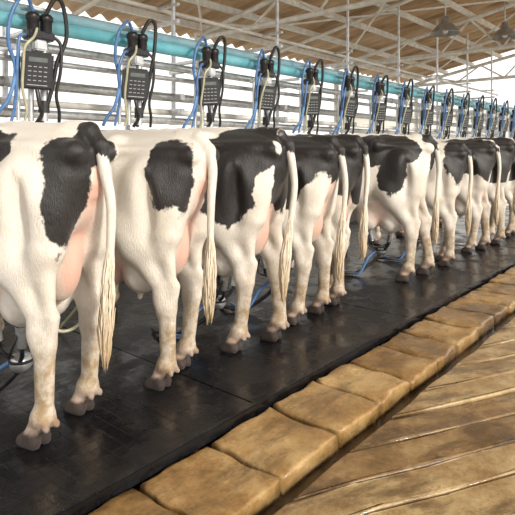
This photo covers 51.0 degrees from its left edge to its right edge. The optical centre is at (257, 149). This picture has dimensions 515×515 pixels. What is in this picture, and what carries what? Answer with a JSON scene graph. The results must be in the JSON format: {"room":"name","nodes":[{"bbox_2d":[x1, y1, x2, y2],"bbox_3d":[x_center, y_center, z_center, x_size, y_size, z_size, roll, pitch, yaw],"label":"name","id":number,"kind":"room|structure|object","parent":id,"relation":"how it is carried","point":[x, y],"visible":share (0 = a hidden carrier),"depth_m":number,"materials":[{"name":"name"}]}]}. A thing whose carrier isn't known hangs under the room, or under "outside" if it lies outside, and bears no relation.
{"room":"farm building","nodes":[
{"label":"farm building","id":0,"kind":"room"},
{"bbox_2d":[151,275,234,337],"bbox_3d":[-0.449,1.057,3.871,0.649,0.538,0.303,0,0,27],"label":"cluster","id":1,"kind":"object","parent":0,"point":[220,300],"visible":0.44,"depth_m":3.79,"materials":[{"name":"silver plastic"}]},
{"bbox_2d":[190,33,199,127],"bbox_3d":[-0.831,-0.070,7.523,0.200,3.100,0.200,0,0,40],"label":"column","id":2,"kind":"structure","parent":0,"point":[196,36],"depth_m":7.48,"materials":[{"name":"grey metal"}]},
{"bbox_2d":[13,0,514,82],"bbox_3d":[1.427,-2.415,5.084,7.400,1.550,15.600,0,0,40],"label":"ceiling","id":3,"kind":"structure","parent":0,"point":[409,29],"depth_m":8.61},
{"bbox_2d":[71,0,514,80],"bbox_3d":[1.503,-2.350,5.019,6.650,1.400,15.500,0,0,40],"label":"roof trusses","id":4,"kind":"structure","parent":3,"relation":"attached to","point":[103,3],"depth_m":8.30,"materials":[{"name":"grey metal"}]},
{"bbox_2d":[198,0,395,39],"bbox_3d":[1.842,-2.260,5.256,7.024,1.489,0.070,0,0,40],"label":"roof truss","id":5,"kind":"object","parent":4,"relation":"attached to","point":[320,12],"depth_m":6.65,"materials":[{"name":"grey metal"}]},
{"bbox_2d":[337,2,514,69],"bbox_3d":[4.170,-2.260,8.002,7.024,1.489,0.070,0,0,40],"label":"roof truss","id":6,"kind":"object","parent":4,"relation":"attached to","point":[471,19],"depth_m":8.93,"materials":[{"name":"grey metal"}]},
{"bbox_2d":[416,54,514,84],"bbox_3d":[6.499,-2.260,10.747,7.024,1.489,0.070,0,0,40],"label":"roof truss","id":7,"kind":"object","parent":4,"relation":"attached to","point":[474,67],"depth_m":12.08,"materials":[{"name":"grey metal"}]},
{"bbox_2d":[429,0,461,36],"bbox_3d":[2.554,-1.925,7.340,0.420,0.690,0.420,0,0,40],"label":"pendant lamp","id":8,"kind":"object","parent":3,"relation":"hanging from","point":[445,28],"visible":1,"depth_m":7.30,"materials":[{"name":"metal"}]},
{"bbox_2d":[490,1,514,40],"bbox_3d":[3.730,-2.018,8.139,0.420,0.656,0.420,0,0,40],"label":"pendant lamp","id":9,"kind":"object","parent":3,"relation":"hanging from","point":[504,32],"visible":1,"depth_m":8.11,"materials":[{"name":"metal"}]},
{"bbox_2d":[71,0,514,83],"bbox_3d":[1.724,-2.270,5.356,7.112,1.479,14.421,0,0,40],"label":"roof","id":10,"kind":"structure","parent":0,"point":[91,3],"depth_m":7.90,"materials":[{"name":"grey metal"}]},
{"bbox_2d":[0,0,508,137],"bbox_3d":[0.476,-1.143,6.021,0.802,1.893,14.800,0,0,40],"label":"metal railing","id":11,"kind":"object","parent":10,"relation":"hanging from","point":[174,68],"visible":0.38,"depth_m":4.60,"materials":[{"name":"metal"}]},
{"bbox_2d":[0,0,68,122],"bbox_3d":[-1.292,-0.525,3.103,0.202,0.745,0.382,0,0,30],"label":"meter","id":12,"kind":"object","parent":11,"relation":"attached to","point":[37,72],"visible":0.97,"depth_m":3.09,"materials":[{"name":"black plastic"}]},
{"bbox_2d":[102,18,156,127],"bbox_3d":[-0.847,-0.525,3.630,0.200,0.746,0.381,0,0,30],"label":"meter","id":13,"kind":"object","parent":11,"relation":"attached to","point":[136,82],"visible":1,"depth_m":3.61,"materials":[{"name":"black plastic"}]},
{"bbox_2d":[182,36,226,127],"bbox_3d":[-0.401,-0.523,4.157,0.199,0.741,0.381,0,0,30],"label":"meter","id":14,"kind":"object","parent":11,"relation":"attached to","point":[207,88],"visible":0.93,"depth_m":4.13,"materials":[{"name":"black plastic"}]},
{"bbox_2d":[0,10,511,113],"bbox_3d":[0.790,-0.755,5.755,0.106,0.109,14.800,0,0,40],"label":"milk pipeline","id":15,"kind":"object","parent":11,"relation":"on","point":[78,32],"visible":0.52,"depth_m":4.04,"materials":[{"name":"teal paint"}]},
{"bbox_2d":[0,0,511,109],"bbox_3d":[0.622,-0.880,5.897,0.092,0.094,14.800,0,0,40],"label":"vacuum pipeline","id":16,"kind":"object","parent":11,"relation":"on","point":[4,5],"visible":0.33,"depth_m":4.34,"materials":[{"name":"blue paint"}]},
{"bbox_2d":[245,46,280,128],"bbox_3d":[0.049,-0.534,4.681,0.206,0.763,0.381,0,0,30],"label":"meter","id":17,"kind":"object","parent":11,"relation":"attached to","point":[263,95],"visible":0.9,"depth_m":4.67,"materials":[{"name":"black plastic"}]},
{"bbox_2d":[292,58,323,133],"bbox_3d":[0.492,-0.520,5.207,0.200,0.736,0.384,0,0,30],"label":"meter","id":18,"kind":"object","parent":11,"relation":"attached to","point":[309,102],"visible":1,"depth_m":5.19,"materials":[{"name":"black plastic"}]},
{"bbox_2d":[332,65,358,134],"bbox_3d":[0.941,-0.530,5.734,0.205,0.756,0.381,0,0,30],"label":"meter","id":19,"kind":"object","parent":11,"relation":"attached to","point":[347,106],"visible":0.94,"depth_m":5.72,"materials":[{"name":"black plastic"}]},
{"bbox_2d":[366,74,388,133],"bbox_3d":[1.382,-0.518,6.255,0.207,0.731,0.390,0,0,40],"label":"meter","id":20,"kind":"object","parent":11,"relation":"attached to","point":[378,109],"visible":0.89,"depth_m":6.24,"materials":[{"name":"black plastic"}]},
{"bbox_2d":[394,78,413,134],"bbox_3d":[1.831,-0.529,6.787,0.201,0.754,0.381,0,0,30],"label":"meter","id":21,"kind":"object","parent":11,"relation":"attached to","point":[403,114],"visible":0.87,"depth_m":6.77,"materials":[{"name":"black plastic"}]},
{"bbox_2d":[418,85,434,134],"bbox_3d":[2.275,-0.518,7.307,0.207,0.732,0.390,0,0,40],"label":"meter","id":22,"kind":"object","parent":11,"relation":"attached to","point":[425,115],"visible":0.84,"depth_m":7.29,"materials":[{"name":"black plastic"}]},
{"bbox_2d":[436,88,453,138],"bbox_3d":[2.724,-0.530,7.840,0.199,0.755,0.381,0,0,30],"label":"meter","id":23,"kind":"object","parent":11,"relation":"attached to","point":[445,118],"visible":0.98,"depth_m":7.82,"materials":[{"name":"black plastic"}]},
{"bbox_2d":[455,92,469,136],"bbox_3d":[3.170,-0.526,8.366,0.201,0.747,0.381,0,0,30],"label":"meter","id":24,"kind":"object","parent":11,"relation":"attached to","point":[462,120],"visible":0.88,"depth_m":8.35,"materials":[{"name":"black plastic"}]},
{"bbox_2d":[471,95,483,136],"bbox_3d":[3.614,-0.533,8.894,0.195,0.762,0.381,0,0,30],"label":"meter","id":25,"kind":"object","parent":11,"relation":"attached to","point":[477,121],"visible":0.87,"depth_m":8.87,"materials":[{"name":"black plastic"}]},
{"bbox_2d":[484,98,496,137],"bbox_3d":[4.063,-0.535,9.418,0.200,0.767,0.381,0,0,30],"label":"meter","id":26,"kind":"object","parent":11,"relation":"attached to","point":[490,123],"visible":0.91,"depth_m":9.40,"materials":[{"name":"black plastic"}]},
{"bbox_2d":[497,100,508,136],"bbox_3d":[4.510,-0.538,9.944,0.203,0.772,0.381,0,0,30],"label":"meter","id":27,"kind":"object","parent":11,"relation":"attached to","point":[502,125],"visible":0.84,"depth_m":9.92,"materials":[{"name":"black plastic"}]},
{"bbox_2d":[508,105,514,140],"bbox_3d":[4.955,-0.534,10.471,0.199,0.764,0.381,0,0,30],"label":"meter","id":28,"kind":"object","parent":11,"relation":"attached to","point":[511,125],"visible":0.84,"depth_m":10.45,"materials":[{"name":"black plastic"}]},
{"bbox_2d":[85,205,514,514],"bbox_3d":[3.100,1.470,4.583,12.000,0.050,19.000,0,0,40],"label":"floor","id":29,"kind":"structure","parent":0,"point":[349,448],"depth_m":2.71,"materials":[{"name":"concrete"}]},
{"bbox_2d":[0,206,514,514],"bbox_3d":[0.584,1.355,6.061,3.312,0.070,17.100,0,0,40],"label":"rubber floor mat","id":30,"kind":"object","parent":29,"relation":"on","point":[132,432],"visible":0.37,"depth_m":3.25,"materials":[{"name":"black rubber"}]},
{"bbox_2d":[0,323,32,390],"bbox_3d":[-1.364,1.057,2.796,0.649,0.538,0.303,0,0,28],"label":"cluster","id":31,"kind":"object","parent":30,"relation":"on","point":[21,361],"visible":0.63,"depth_m":2.69,"materials":[{"name":"silver plastic"}]},
{"bbox_2d":[0,120,118,450],"bbox_3d":[-1.860,0.590,3.095,2.709,1.480,0.730,0,0,30],"label":"cow","id":32,"kind":"object","parent":30,"relation":"on","point":[58,199],"visible":1,"depth_m":2.42},
{"bbox_2d":[58,307,78,332],"bbox_3d":[-1.288,1.147,3.791,0.340,0.337,0.311,0,0,2],"label":"hose","id":33,"kind":"object","parent":30,"relation":"on","point":[74,310],"visible":0.19,"depth_m":3.88,"materials":[{"name":"rubber"}]},
{"bbox_2d":[0,129,219,390],"bbox_3d":[-1.400,0.601,3.642,2.668,1.458,0.718,0,0,27],"label":"cow","id":34,"kind":"object","parent":30,"relation":"on","point":[165,182],"visible":0.56,"depth_m":2.99},
{"bbox_2d":[100,127,297,353],"bbox_3d":[-0.959,0.583,4.167,2.736,1.494,0.737,0,0,29],"label":"cow","id":35,"kind":"object","parent":30,"relation":"on","point":[254,166],"visible":0.47,"depth_m":3.51},
{"bbox_2d":[223,256,294,309],"bbox_3d":[0.002,1.057,4.488,0.668,0.538,0.273,0,0,23],"label":"cluster","id":36,"kind":"object","parent":30,"relation":"on","point":[263,264],"visible":0.23,"depth_m":4.41,"materials":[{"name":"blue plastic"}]},
{"bbox_2d":[180,135,347,324],"bbox_3d":[-0.479,0.601,4.783,2.668,1.458,0.718,0,0,31],"label":"cow","id":37,"kind":"object","parent":30,"relation":"on","point":[320,159],"visible":0.35,"depth_m":4.10},
{"bbox_2d":[125,113,429,133],"bbox_3d":[-0.629,0.425,6.958,0.100,1.810,14.800,0,0,40],"label":"rail fence","id":38,"kind":"object","parent":30,"relation":"on","point":[127,126],"visible":0.02,"depth_m":5.98,"materials":[{"name":"metal"}]},
{"bbox_2d":[216,134,369,305],"bbox_3d":[-0.189,0.590,5.356,2.709,1.480,0.730,0,0,30],"label":"cow","id":39,"kind":"object","parent":30,"relation":"on","point":[356,149],"visible":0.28,"depth_m":4.64},
{"bbox_2d":[292,133,440,281],"bbox_3d":[0.590,0.575,6.030,2.763,1.509,0.744,0,0,22],"label":"cow","id":40,"kind":"object","parent":30,"relation":"on","point":[401,165],"visible":0.51,"depth_m":5.49},
{"bbox_2d":[344,229,393,274],"bbox_3d":[1.142,1.057,5.795,0.649,0.538,0.303,0,0,20],"label":"cluster","id":41,"kind":"object","parent":30,"relation":"on","point":[381,249],"visible":0.8,"depth_m":5.71,"materials":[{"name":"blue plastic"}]},
{"bbox_2d":[378,223,431,260],"bbox_3d":[1.773,1.057,6.516,0.649,0.538,0.303,0,0,25],"label":"cluster","id":42,"kind":"object","parent":30,"relation":"on","point":[418,239],"visible":0.21,"depth_m":6.45,"materials":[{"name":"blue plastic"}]},
{"bbox_2d":[347,142,472,266],"bbox_3d":[1.291,0.612,6.775,2.628,1.435,0.708,0,0,27],"label":"cow","id":43,"kind":"object","parent":30,"relation":"on","point":[454,156],"visible":0.37,"depth_m":6.15},
{"bbox_2d":[367,139,500,252],"bbox_3d":[1.952,0.590,7.614,2.709,1.480,0.730,0,0,29],"label":"cow","id":44,"kind":"object","parent":30,"relation":"on","point":[484,153],"visible":0.35,"depth_m":6.97},
{"bbox_2d":[396,137,514,244],"bbox_3d":[2.501,0.568,8.326,2.790,1.524,0.751,0,0,32],"label":"cow","id":45,"kind":"object","parent":30,"relation":"on","point":[506,145],"visible":0.27,"depth_m":7.58},
{"bbox_2d":[431,160,514,236],"bbox_3d":[3.071,0.612,8.881,2.628,1.435,0.708,0,0,28],"label":"cow","id":46,"kind":"object","parent":30,"relation":"on","point":[509,187],"visible":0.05,"depth_m":8.24},
{"bbox_2d":[86,267,514,514],"bbox_3d":[2.491,1.396,5.392,0.468,0.098,17.852,0,0,40],"label":"stone curb","id":47,"kind":"object","parent":29,"relation":"on","point":[244,470],"visible":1,"depth_m":2.69,"materials":[{"name":"beige stone"}]},
{"bbox_2d":[350,211,356,221],"bbox_3d":[0.200,1.300,8.353,0.160,0.280,19.000,0,0,40],"label":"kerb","id":48,"kind":"object","parent":29,"relation":"on","point":[353,218],"depth_m":10.11,"materials":[{"name":"concrete"}]},
{"bbox_2d":[330,66,338,133],"bbox_3d":[1.497,-0.070,10.269,0.200,3.100,0.200,0,0,40],"label":"column","id":49,"kind":"structure","parent":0,"point":[336,86],"depth_m":10.23,"materials":[{"name":"grey metal"}]},
{"bbox_2d":[271,315,514,514],"bbox_3d":[4.757,1.403,4.312,4.265,0.094,30.700,0,0,40],"label":"floor slabs","id":50,"kind":"structure","parent":0,"point":[449,449],"depth_m":2.42,"materials":[{"name":"sandstone"}]},
{"bbox_2d":[414,83,417,131],"bbox_3d":[3.826,-0.070,13.014,0.200,3.100,0.200,0,0,40],"label":"column","id":51,"kind":"structure","parent":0,"point":[416,108],"depth_m":12.97,"materials":[{"name":"grey metal"}]},
{"bbox_3d":[-1.159,1.540,14.095,160.000,0.100,160.000,0,0,40],"label":"ground","id":52,"kind":"structure","parent":0,"visible":0},
{"bbox_2d":[349,109,512,137],"bbox_3d":[12.009,-0.133,26.529,15.000,3.325,6.000,0,0,40],"label":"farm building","id":53,"kind":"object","parent":52,"relation":"on","point":[358,120],"visible":0.11,"depth_m":26.89,"materials":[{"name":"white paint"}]}
]}

